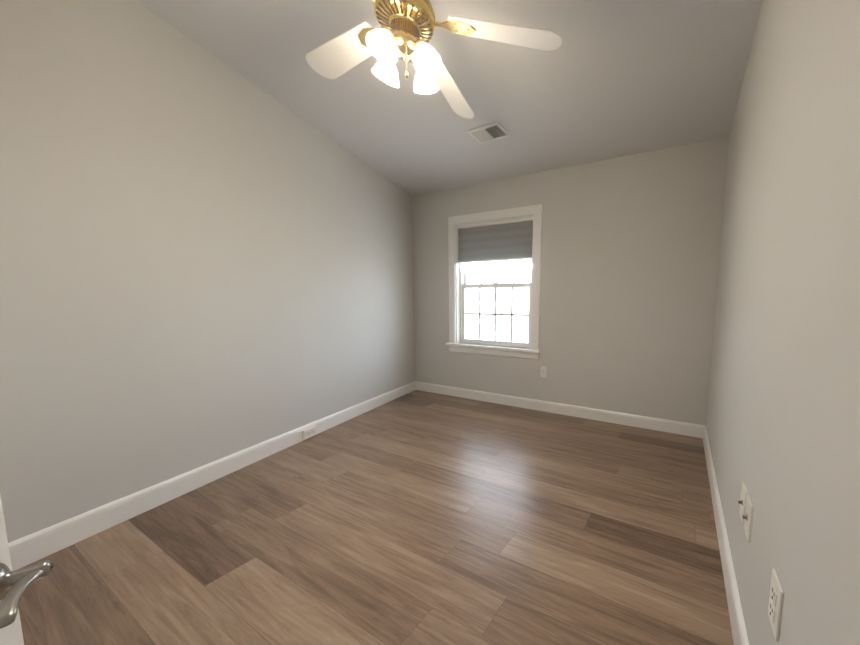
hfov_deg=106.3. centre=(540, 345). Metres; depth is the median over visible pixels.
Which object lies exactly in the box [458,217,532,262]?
cellular shade
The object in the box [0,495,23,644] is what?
door
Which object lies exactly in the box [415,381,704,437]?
baseboard
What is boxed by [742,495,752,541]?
outlet plate
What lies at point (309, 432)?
outlet
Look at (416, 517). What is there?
floor
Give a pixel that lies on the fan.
(405, 33)
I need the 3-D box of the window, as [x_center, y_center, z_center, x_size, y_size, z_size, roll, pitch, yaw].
[-0.520,-0.679,3.471,1.248,1.572,0.190,4,6,25]
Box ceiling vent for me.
[466,122,510,143]
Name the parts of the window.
window sashes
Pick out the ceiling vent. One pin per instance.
(490, 132)
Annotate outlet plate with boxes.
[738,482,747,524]
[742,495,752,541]
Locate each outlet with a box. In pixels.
[302,426,316,439]
[540,366,546,377]
[768,568,783,641]
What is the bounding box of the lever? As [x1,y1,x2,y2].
[0,560,52,628]
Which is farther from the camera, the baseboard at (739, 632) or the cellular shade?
the cellular shade
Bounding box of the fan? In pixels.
[306,0,561,118]
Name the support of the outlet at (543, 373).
attached to the wall at (630, 249)
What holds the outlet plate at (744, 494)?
attached to the wall at (783, 420)
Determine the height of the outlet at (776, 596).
0.115 m
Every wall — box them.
[0,0,414,542]
[412,136,728,425]
[706,0,859,644]
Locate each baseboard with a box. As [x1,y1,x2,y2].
[8,381,415,570]
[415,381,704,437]
[703,426,748,644]
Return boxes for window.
[446,204,541,358]
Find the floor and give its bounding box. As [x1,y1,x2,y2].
[15,390,733,644]
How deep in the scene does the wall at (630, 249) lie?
2.89 m
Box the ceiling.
[137,0,762,195]
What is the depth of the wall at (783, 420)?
0.70 m
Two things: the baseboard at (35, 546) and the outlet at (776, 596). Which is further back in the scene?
the baseboard at (35, 546)
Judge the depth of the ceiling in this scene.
1.88 m
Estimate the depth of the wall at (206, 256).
1.56 m

